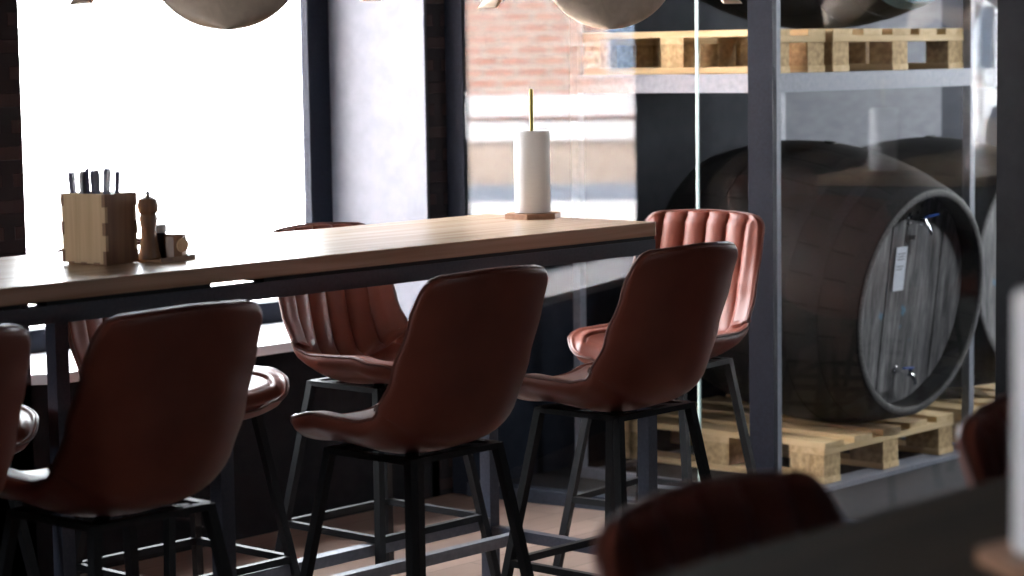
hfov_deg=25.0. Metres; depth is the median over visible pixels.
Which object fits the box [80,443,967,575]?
floor
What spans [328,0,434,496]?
wall reveal
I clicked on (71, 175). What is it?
knife
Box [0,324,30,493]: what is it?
bar chair
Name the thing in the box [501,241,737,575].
bar chair
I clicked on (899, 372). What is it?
tap
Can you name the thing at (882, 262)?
barrel
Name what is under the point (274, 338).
window sill
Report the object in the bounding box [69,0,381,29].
pendant lamp
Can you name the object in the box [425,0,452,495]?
wall
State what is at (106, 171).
knife
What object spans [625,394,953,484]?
pallet
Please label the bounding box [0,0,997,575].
wall
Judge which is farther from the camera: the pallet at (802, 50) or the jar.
the pallet at (802, 50)
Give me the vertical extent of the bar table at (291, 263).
1.050 m
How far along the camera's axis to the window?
7.94 m
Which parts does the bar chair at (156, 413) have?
leg, seat, leg, under frame, leg, leg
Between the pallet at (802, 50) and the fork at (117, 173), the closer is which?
the fork at (117, 173)
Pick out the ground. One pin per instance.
(215, 164)
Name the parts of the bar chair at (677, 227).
leg, leg, seat, leg, backrest, under frame, leg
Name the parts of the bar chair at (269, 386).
leg, backrest, leg, seat, leg, leg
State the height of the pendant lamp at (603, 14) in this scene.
1.742 m
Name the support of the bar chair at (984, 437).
on the floor
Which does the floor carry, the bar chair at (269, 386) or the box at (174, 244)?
the bar chair at (269, 386)
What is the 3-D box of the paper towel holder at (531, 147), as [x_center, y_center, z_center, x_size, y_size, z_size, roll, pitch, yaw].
[0.054,-0.365,6.281,0.160,0.350,0.139,4,8,42]
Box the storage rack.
[570,0,975,491]
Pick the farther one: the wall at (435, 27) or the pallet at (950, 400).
the pallet at (950, 400)
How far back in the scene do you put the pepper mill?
5.10 m
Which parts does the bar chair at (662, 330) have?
leg, seat, leg, under frame, leg, leg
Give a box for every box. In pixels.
[60,191,138,265]
[163,233,188,257]
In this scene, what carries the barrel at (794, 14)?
on the pallet at (845, 50)
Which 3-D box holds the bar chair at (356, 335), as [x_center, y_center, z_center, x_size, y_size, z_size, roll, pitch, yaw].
[-0.366,0.342,6.425,0.536,1.028,0.490,4,8,42]
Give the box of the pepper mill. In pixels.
[137,190,160,258]
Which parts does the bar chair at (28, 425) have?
leg, seat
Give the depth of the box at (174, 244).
5.12 m
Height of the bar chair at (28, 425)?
1.028 m
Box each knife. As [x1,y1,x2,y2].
[68,172,75,192]
[90,170,99,193]
[103,168,110,193]
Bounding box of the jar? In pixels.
[156,223,166,256]
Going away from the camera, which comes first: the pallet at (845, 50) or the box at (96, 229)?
the box at (96, 229)
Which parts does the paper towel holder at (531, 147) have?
rod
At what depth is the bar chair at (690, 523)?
2.50 m
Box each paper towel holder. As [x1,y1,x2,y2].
[505,89,560,219]
[976,288,1023,575]
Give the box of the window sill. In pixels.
[30,319,407,384]
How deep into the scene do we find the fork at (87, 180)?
5.08 m
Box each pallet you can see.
[583,29,824,74]
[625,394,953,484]
[653,28,962,71]
[905,383,994,441]
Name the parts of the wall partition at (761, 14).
frame post, rail, frame post, frame post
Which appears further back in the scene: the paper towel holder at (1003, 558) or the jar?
the jar
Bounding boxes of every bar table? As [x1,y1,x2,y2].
[0,214,657,575]
[654,474,1012,575]
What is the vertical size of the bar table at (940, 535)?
1.050 m
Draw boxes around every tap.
[892,365,916,384]
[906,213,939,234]
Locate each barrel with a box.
[665,140,983,422]
[700,0,934,28]
[861,135,996,387]
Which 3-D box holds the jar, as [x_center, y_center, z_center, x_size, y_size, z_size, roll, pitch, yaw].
[-0.796,-0.106,5.157,0.054,0.074,0.054,4,8,42]
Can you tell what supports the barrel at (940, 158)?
on the pallet at (950, 400)
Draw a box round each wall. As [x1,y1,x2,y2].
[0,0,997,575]
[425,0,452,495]
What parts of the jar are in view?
lid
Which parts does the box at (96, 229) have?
panel, panel, panel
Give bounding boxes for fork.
[79,171,85,193]
[85,168,89,193]
[114,171,119,192]
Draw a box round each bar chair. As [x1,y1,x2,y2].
[0,300,261,575]
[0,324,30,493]
[8,404,40,575]
[57,239,299,575]
[270,222,500,575]
[290,264,547,575]
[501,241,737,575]
[553,209,764,567]
[593,470,844,575]
[957,393,1012,486]
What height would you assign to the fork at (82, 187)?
0.190 m
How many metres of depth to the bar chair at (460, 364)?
5.11 m
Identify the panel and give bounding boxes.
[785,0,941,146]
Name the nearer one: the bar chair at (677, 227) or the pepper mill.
the pepper mill
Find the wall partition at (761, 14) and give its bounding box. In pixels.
[444,0,1023,520]
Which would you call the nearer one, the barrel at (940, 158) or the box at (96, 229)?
the box at (96, 229)
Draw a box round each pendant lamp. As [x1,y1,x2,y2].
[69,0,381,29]
[479,0,741,28]
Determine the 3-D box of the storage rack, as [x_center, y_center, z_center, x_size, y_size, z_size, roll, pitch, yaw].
[0.940,-0.849,8.214,0.870,3.000,1.240,4,8,42]
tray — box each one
[135,253,194,262]
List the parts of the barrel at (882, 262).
bolted plate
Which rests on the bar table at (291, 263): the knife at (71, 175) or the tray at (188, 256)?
the tray at (188, 256)
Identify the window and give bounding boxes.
[29,0,332,353]
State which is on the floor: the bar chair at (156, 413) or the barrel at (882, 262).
the bar chair at (156, 413)
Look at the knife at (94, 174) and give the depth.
5.07 m
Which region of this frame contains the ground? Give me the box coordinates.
[21,91,304,327]
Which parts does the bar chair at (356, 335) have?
leg, backrest, under frame, seat, leg, leg, leg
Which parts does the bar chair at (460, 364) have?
leg, seat, leg, under frame, leg, leg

